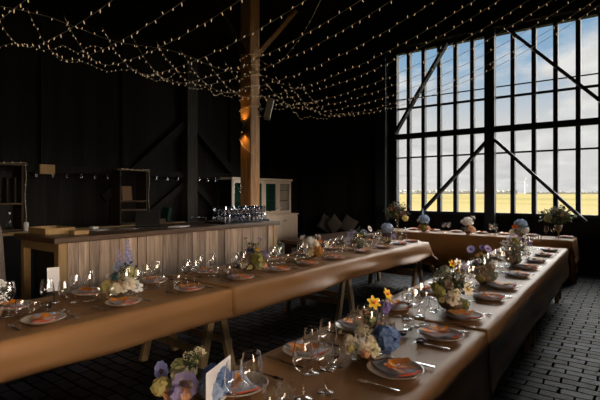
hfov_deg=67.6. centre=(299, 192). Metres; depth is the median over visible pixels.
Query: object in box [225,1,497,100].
string lights
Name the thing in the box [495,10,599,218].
window
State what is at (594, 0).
string lights
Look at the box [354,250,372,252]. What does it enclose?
plate
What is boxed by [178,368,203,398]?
flower
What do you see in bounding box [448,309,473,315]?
blossom
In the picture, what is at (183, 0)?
string lights
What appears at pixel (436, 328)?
blossom
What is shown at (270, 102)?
wall speaker
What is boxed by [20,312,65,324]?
plate
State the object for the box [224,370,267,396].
plate
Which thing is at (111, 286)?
flower arrangement
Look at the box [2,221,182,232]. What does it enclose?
countertop
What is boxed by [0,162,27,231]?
shelf
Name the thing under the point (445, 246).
tablecloth
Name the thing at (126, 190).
card
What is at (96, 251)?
bar counter
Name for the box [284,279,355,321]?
trestle table
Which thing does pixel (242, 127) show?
wall lamp
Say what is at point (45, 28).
trim
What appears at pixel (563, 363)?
floor
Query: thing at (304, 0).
string lights
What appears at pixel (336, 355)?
tealight
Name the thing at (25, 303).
plate
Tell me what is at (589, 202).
meadow
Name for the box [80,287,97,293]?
napkin
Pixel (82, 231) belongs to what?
wooden block
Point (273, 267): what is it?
napkin
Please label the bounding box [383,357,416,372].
blossom
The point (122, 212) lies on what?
shelf
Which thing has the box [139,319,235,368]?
trestle table
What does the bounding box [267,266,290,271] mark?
plate
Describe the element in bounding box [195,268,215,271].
napkin
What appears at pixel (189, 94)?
post
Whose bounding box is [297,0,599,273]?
wall
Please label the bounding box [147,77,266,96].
string lights
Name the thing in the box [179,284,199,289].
napkin
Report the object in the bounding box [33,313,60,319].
blossom
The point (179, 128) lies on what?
trim
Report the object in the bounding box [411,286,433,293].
plate
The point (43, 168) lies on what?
wooden sign
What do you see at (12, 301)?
blossom
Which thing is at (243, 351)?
wine glass
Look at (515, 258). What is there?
flower arrangement
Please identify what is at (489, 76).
trim
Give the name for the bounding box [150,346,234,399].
flower arrangement
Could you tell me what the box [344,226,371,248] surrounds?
flower arrangement
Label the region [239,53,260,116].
string lights
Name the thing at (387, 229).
flower arrangement
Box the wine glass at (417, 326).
[406,289,420,327]
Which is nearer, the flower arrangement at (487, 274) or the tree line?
the flower arrangement at (487, 274)
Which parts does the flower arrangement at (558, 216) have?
stock flower, stock flower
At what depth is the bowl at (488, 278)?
4.11 m
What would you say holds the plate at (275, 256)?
on the tablecloth at (255, 293)
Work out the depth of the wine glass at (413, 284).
3.03 m
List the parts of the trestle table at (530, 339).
leg, leg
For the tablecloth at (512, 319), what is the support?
on the trestle table at (530, 339)
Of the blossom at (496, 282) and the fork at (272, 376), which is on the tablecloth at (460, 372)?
the fork at (272, 376)
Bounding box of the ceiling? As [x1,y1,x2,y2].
[8,0,392,88]
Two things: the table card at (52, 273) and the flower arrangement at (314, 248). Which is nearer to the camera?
the table card at (52, 273)
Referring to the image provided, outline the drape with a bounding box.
[0,226,7,302]
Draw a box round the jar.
[24,222,28,230]
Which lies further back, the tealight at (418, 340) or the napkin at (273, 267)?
the napkin at (273, 267)
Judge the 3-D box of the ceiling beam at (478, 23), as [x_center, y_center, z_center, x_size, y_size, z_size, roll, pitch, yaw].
[5.063,-3.780,9.294,13.100,0.320,0.220,0,0,37]
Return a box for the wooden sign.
[39,164,54,173]
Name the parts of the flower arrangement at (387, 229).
stock flower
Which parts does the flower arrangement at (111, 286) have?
stock flower, stock flower, stock flower, stock flower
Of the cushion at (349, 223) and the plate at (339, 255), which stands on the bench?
the cushion at (349, 223)
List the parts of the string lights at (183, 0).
string lights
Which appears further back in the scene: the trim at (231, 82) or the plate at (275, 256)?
the trim at (231, 82)
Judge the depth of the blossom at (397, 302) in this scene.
3.31 m
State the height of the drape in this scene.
1.800 m
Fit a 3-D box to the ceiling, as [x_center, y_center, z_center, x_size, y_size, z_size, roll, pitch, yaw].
[0.989,-5.066,3.888,13.500,4.169,14.200,0,0,37]
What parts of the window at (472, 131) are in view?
rail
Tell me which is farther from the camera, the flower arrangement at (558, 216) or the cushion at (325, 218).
the cushion at (325, 218)
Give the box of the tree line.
[399,190,597,193]
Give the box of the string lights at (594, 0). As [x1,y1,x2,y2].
[288,0,594,116]
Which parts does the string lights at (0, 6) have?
string lights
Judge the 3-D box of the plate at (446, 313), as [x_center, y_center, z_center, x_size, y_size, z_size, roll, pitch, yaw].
[1.101,0.826,3.004,0.264,0.029,0.264,0,0,-39]
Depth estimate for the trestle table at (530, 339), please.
4.50 m
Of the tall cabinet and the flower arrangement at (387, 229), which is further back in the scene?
the tall cabinet
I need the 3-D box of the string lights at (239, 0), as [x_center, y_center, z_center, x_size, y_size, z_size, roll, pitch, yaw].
[-0.259,-3.260,4.725,8.908,2.888,0.040,0,0,36]
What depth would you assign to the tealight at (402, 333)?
2.64 m
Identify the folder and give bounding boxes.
[162,207,171,221]
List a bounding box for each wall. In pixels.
[0,0,296,228]
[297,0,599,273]
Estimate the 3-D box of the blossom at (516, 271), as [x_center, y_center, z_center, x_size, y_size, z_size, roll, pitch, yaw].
[2.237,0.801,4.533,0.143,0.018,0.167,0,0,33]
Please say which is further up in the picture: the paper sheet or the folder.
the folder
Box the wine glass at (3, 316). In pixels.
[1,283,15,317]
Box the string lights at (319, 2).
[260,2,319,65]
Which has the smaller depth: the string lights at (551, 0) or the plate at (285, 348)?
the plate at (285, 348)
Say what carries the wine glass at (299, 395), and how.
on the tablecloth at (460, 372)
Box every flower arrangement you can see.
[0,279,9,316]
[99,240,142,295]
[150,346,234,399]
[238,237,268,269]
[300,234,328,257]
[339,288,401,358]
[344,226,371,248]
[377,223,396,242]
[385,201,410,227]
[417,210,430,231]
[428,258,475,309]
[461,216,475,233]
[467,245,497,283]
[498,232,531,263]
[509,219,528,236]
[538,205,576,237]
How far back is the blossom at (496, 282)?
3.98 m
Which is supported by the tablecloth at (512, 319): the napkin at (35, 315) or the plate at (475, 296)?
the plate at (475, 296)
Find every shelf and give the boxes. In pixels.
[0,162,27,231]
[108,169,149,224]
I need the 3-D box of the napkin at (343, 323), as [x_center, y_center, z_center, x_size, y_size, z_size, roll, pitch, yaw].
[0.346,0.816,2.776,0.130,0.035,0.206,0,0,-38]
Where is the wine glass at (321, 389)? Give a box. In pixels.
[316,341,333,394]
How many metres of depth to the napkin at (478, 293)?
3.53 m
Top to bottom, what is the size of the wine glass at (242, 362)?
0.214 m
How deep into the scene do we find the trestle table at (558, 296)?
6.49 m
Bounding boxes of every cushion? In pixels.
[316,213,329,233]
[325,213,342,232]
[340,214,357,231]
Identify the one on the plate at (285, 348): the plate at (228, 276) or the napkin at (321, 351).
the napkin at (321, 351)
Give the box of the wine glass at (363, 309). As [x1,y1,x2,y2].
[361,309,377,356]
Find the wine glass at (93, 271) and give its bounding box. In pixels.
[82,271,94,301]
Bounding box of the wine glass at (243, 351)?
[240,351,262,399]
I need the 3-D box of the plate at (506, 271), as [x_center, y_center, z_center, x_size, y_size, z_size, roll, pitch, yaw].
[2.194,0.826,4.521,0.264,0.029,0.264,0,0,-32]
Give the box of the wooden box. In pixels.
[160,218,165,222]
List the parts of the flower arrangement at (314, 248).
stock flower, stock flower, stock flower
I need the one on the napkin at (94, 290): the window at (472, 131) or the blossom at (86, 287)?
the blossom at (86, 287)
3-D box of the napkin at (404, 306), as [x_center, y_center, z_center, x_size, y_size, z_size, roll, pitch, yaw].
[0.697,0.816,3.263,0.206,0.035,0.130,0,0,44]
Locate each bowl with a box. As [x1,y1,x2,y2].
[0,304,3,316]
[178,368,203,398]
[437,297,465,309]
[480,273,490,283]
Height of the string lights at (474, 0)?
2.884 m
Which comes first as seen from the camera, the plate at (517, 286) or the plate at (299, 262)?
the plate at (517, 286)
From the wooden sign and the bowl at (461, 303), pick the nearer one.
the bowl at (461, 303)
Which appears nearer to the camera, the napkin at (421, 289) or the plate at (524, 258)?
the napkin at (421, 289)
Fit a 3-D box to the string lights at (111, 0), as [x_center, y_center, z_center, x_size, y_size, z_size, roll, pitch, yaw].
[-0.904,-3.241,3.869,8.908,2.888,0.038,0,0,36]
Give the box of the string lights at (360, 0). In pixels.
[52,0,363,84]
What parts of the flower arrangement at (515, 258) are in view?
stock flower, stock flower, stock flower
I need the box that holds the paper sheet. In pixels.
[108,228,134,230]
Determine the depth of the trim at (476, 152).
10.32 m
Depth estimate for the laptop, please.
6.56 m
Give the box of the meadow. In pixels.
[399,193,597,214]
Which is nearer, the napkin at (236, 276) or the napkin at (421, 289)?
the napkin at (421, 289)
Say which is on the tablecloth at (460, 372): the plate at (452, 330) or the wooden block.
the plate at (452, 330)
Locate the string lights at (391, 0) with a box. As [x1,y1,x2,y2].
[156,0,391,86]
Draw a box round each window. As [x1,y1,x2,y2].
[393,34,483,215]
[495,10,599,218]
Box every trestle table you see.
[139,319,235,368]
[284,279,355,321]
[367,261,423,286]
[524,325,535,353]
[555,287,561,303]
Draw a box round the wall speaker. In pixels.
[258,98,273,119]
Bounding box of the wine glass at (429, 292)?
[419,292,430,325]
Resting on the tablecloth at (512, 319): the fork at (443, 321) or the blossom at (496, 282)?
the fork at (443, 321)
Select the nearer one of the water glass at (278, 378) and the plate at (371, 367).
the water glass at (278, 378)
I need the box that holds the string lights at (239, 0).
[64,0,242,65]
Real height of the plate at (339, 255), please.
0.029 m
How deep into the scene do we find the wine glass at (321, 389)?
1.88 m
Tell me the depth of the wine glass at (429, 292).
2.85 m
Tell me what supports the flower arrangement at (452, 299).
on the tablecloth at (512, 319)
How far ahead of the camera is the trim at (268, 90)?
12.25 m
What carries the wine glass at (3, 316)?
on the tablecloth at (32, 350)
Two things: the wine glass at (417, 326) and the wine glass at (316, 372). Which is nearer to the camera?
the wine glass at (316, 372)
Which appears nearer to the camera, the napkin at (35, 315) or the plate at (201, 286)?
the napkin at (35, 315)
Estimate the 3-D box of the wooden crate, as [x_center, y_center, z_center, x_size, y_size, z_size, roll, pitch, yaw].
[-3.099,0.462,5.591,0.470,0.075,0.350,0,0,37]
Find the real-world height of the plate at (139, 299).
0.029 m
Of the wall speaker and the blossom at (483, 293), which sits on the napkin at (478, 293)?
the blossom at (483, 293)
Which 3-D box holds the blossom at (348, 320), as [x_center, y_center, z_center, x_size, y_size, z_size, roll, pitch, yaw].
[0.357,0.801,2.811,0.167,0.018,0.143,0,0,38]
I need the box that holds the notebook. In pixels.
[168,225,189,227]
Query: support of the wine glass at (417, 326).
on the tablecloth at (460, 372)
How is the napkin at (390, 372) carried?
on the plate at (371, 367)
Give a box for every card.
[47,267,59,303]
[121,186,131,199]
[206,354,230,399]
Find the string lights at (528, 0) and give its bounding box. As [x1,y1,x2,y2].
[263,0,528,106]
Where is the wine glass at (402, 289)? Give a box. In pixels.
[402,289,412,319]
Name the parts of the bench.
seat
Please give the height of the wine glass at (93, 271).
0.236 m
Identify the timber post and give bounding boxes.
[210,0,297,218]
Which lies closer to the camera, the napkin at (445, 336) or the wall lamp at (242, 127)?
the napkin at (445, 336)
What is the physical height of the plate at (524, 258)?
0.029 m
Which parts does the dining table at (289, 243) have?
leg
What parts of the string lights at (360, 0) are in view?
string lights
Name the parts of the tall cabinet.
panel, glazed door, cornice, panel, glazed door, glazed door, cupboard door, panel, glazed door, cupboard door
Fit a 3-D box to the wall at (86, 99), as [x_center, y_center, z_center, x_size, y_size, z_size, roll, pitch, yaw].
[-4.322,-0.750,7.890,0.200,4.700,13.800,0,0,37]
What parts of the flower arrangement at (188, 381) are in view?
stock flower, stock flower, stock flower, stock flower, stock flower, stock flower, flower, stock flower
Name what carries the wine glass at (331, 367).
on the tablecloth at (460, 372)
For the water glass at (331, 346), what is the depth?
2.16 m
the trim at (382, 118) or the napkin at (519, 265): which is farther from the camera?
the trim at (382, 118)
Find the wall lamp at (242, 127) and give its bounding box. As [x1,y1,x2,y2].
[239,122,245,132]
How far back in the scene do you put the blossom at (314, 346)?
2.35 m
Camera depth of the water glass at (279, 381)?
1.75 m
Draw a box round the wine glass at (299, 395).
[292,340,313,399]
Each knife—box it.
[266,355,303,367]
[415,361,434,367]
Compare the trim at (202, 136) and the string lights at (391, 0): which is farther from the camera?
the trim at (202, 136)
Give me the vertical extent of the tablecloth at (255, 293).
0.545 m
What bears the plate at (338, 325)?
on the tablecloth at (460, 372)
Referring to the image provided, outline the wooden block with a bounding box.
[69,229,88,234]
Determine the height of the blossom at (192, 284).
0.018 m
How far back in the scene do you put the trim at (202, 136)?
10.66 m
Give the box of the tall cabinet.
[217,177,298,254]
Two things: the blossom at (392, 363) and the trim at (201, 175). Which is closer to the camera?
the blossom at (392, 363)
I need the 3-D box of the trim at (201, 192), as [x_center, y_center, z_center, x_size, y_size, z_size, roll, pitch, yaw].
[-2.179,0.110,10.451,0.080,0.682,0.811,0,0,37]
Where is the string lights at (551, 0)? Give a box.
[261,0,551,109]
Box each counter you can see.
[2,221,184,297]
[14,219,279,299]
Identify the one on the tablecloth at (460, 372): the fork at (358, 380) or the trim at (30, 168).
the fork at (358, 380)
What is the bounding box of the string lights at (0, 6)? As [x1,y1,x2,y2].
[0,0,299,88]
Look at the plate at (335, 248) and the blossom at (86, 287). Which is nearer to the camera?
the blossom at (86, 287)
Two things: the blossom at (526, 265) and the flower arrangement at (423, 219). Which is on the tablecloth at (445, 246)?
the flower arrangement at (423, 219)
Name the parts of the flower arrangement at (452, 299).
stock flower, stock flower, stock flower, stock flower, stock flower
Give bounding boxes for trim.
[0,164,184,176]
[40,22,51,164]
[99,122,184,201]
[121,45,130,168]
[147,182,184,210]
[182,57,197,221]
[198,125,240,187]
[198,172,295,181]
[198,185,220,211]
[229,76,234,168]
[266,87,271,175]
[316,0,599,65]
[375,19,389,236]
[418,139,487,214]
[484,28,495,232]
[493,139,586,222]
[505,26,599,102]
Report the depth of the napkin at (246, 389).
1.87 m
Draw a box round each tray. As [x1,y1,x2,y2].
[190,216,268,223]
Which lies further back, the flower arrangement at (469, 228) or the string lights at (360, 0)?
the flower arrangement at (469, 228)
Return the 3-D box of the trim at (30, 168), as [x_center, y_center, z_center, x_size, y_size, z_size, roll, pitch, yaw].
[-4.802,-0.410,6.987,0.120,0.120,7.380,0,0,37]
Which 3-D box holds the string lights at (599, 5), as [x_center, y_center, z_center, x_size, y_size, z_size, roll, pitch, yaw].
[3.612,-3.397,9.862,8.908,2.886,0.040,0,0,36]
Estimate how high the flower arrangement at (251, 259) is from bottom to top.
0.356 m
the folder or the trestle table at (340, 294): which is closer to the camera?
the trestle table at (340, 294)
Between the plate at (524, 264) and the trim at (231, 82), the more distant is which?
the trim at (231, 82)
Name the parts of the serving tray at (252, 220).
handle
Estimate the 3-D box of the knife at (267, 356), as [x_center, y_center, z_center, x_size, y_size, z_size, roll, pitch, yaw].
[-0.078,0.836,2.217,0.235,0.007,0.016,0,0,39]
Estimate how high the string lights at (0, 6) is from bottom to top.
2.874 m
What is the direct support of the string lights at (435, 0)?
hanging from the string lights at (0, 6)
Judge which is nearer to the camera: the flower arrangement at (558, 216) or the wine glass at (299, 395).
the wine glass at (299, 395)
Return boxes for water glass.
[262,381,280,399]
[277,378,295,399]
[330,346,345,368]
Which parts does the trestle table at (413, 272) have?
leg, leg, leg, leg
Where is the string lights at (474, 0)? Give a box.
[206,0,474,97]
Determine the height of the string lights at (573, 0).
2.886 m
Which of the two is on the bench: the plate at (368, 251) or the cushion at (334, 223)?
the cushion at (334, 223)
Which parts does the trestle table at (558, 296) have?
leg, leg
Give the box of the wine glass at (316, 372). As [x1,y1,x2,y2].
[303,329,318,375]
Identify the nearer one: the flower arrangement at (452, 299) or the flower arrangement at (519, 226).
the flower arrangement at (452, 299)
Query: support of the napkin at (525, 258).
on the plate at (524, 258)
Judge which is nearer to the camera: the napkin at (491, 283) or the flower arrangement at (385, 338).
the flower arrangement at (385, 338)
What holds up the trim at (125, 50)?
attached to the wall at (86, 99)
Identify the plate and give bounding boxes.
[4,300,33,310]
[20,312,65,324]
[72,288,101,295]
[105,297,141,306]
[139,277,167,283]
[173,284,204,291]
[193,268,217,273]
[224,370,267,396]
[227,274,253,279]
[265,256,283,260]
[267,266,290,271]
[282,340,331,358]
[297,260,318,264]
[323,246,340,249]
[324,255,344,258]
[335,318,374,331]
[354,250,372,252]
[367,357,423,379]
[380,300,413,310]
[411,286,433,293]
[417,326,463,341]
[444,309,484,320]
[471,292,506,300]
[487,282,518,289]
[503,271,531,276]
[514,264,539,269]
[524,258,547,262]
[532,252,553,256]
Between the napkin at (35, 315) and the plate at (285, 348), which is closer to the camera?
the plate at (285, 348)
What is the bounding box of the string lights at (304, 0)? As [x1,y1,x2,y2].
[102,0,305,76]
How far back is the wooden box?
9.02 m
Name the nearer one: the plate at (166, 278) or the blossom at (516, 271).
the plate at (166, 278)
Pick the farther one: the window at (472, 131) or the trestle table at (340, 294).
the window at (472, 131)
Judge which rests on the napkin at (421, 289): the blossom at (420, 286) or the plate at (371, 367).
the blossom at (420, 286)
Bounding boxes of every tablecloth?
[0,276,236,384]
[162,311,490,399]
[164,239,437,316]
[361,246,571,397]
[376,228,581,283]
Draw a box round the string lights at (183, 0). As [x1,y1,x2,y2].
[0,0,184,60]
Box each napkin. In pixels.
[3,299,22,308]
[31,312,54,322]
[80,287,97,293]
[109,298,137,304]
[142,276,165,281]
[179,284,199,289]
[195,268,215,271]
[228,369,259,394]
[230,273,251,277]
[269,266,288,269]
[285,339,327,356]
[337,317,373,329]
[371,357,420,376]
[385,300,411,308]
[413,285,432,291]
[419,327,461,339]
[447,309,482,318]
[473,292,504,298]
[488,282,516,287]
[504,271,530,275]
[515,264,538,267]
[525,258,546,260]
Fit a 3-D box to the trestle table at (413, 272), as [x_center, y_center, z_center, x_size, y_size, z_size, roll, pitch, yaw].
[1.099,1.232,7.050,0.966,0.752,2.312,0,0,37]
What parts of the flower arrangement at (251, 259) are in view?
stock flower, stock flower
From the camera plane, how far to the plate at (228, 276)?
4.32 m
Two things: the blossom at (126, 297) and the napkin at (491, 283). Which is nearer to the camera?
the blossom at (126, 297)
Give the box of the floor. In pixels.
[0,247,599,399]
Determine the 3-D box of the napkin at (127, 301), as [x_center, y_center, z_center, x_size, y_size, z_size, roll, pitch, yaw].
[-1.332,0.816,3.383,0.206,0.035,0.130,0,0,39]
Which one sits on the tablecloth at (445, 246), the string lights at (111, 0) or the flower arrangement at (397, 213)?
the flower arrangement at (397, 213)
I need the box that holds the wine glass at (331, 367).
[318,320,336,371]
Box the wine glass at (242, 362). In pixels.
[224,362,244,399]
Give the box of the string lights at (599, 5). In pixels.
[301,5,599,116]
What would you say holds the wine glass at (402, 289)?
on the tablecloth at (460, 372)
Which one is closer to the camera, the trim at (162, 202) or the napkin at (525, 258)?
the napkin at (525, 258)
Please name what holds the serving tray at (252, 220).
on the bar counter at (96, 251)
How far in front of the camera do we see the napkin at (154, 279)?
4.21 m
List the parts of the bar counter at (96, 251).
corner post, rail, panel, corner post, panel, corner post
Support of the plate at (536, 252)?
on the tablecloth at (512, 319)
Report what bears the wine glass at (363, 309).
on the tablecloth at (460, 372)
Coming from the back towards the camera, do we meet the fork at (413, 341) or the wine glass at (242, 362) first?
the fork at (413, 341)
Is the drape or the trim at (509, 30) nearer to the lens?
the drape
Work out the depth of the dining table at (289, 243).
8.36 m
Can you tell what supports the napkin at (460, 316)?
on the plate at (446, 313)
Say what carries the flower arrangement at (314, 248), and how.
on the tablecloth at (255, 293)
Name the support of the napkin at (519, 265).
on the plate at (524, 264)
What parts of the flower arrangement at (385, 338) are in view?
stock flower, stock flower, stock flower, stock flower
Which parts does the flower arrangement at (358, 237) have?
stock flower, stock flower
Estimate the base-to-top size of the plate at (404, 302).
0.029 m
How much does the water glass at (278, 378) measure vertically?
0.098 m
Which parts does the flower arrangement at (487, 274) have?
stock flower, stock flower, stock flower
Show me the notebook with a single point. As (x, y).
(178, 226)
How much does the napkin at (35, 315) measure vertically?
0.035 m
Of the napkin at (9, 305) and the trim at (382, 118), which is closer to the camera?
the napkin at (9, 305)
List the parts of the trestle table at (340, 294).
leg, leg, leg, leg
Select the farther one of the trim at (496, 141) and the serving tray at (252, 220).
the trim at (496, 141)
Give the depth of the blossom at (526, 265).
4.98 m
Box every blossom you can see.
[1,299,22,305]
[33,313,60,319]
[81,286,98,290]
[110,296,134,300]
[179,283,199,286]
[230,372,242,387]
[233,273,249,276]
[288,342,320,351]
[344,318,364,323]
[381,299,402,304]
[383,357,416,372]
[413,285,430,288]
[421,325,449,333]
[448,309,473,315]
[480,292,503,296]
[494,281,515,285]
[514,270,528,273]
[523,264,537,266]
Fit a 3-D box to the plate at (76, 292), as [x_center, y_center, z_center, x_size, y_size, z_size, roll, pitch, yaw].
[-1.752,0.826,3.724,0.264,0.029,0.264,0,0,-36]
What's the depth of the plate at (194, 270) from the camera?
4.65 m
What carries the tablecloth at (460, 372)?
on the trestle table
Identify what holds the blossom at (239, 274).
on the napkin at (236, 276)
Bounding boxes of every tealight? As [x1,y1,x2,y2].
[331,353,338,358]
[398,331,406,335]
[416,338,424,342]
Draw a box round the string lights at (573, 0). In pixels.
[275,0,573,111]
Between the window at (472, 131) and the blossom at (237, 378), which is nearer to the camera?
the blossom at (237, 378)
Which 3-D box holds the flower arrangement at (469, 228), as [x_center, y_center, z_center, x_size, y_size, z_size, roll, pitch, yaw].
[3.458,0.654,9.226,0.308,0.380,0.302,0,0,16]
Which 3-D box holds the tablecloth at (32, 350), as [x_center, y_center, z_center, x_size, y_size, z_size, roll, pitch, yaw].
[-1.716,1.003,3.288,1.188,0.314,2.534,0,0,37]
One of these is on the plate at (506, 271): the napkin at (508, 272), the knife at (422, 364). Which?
the napkin at (508, 272)
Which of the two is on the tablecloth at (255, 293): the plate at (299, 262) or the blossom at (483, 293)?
the plate at (299, 262)
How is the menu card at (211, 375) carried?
on the tablecloth at (460, 372)
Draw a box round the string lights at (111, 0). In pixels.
[0,0,112,47]
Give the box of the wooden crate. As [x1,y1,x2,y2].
[28,225,74,234]
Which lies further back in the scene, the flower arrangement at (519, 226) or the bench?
the bench
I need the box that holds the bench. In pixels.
[298,232,375,248]
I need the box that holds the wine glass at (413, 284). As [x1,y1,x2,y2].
[412,284,425,317]
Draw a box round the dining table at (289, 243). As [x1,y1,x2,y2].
[280,231,376,253]
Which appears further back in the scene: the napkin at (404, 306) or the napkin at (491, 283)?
the napkin at (491, 283)
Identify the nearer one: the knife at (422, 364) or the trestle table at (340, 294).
the knife at (422, 364)
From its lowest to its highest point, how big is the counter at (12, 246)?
1.000 m
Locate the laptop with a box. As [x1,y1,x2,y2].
[135,210,160,227]
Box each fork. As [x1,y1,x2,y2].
[249,369,284,380]
[356,379,399,391]
[412,341,449,348]
[443,321,474,327]
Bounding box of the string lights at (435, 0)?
[181,0,435,92]
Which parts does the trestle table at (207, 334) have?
leg, leg, leg, leg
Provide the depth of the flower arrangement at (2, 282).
2.92 m
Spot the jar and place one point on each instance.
(26, 224)
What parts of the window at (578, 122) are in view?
rail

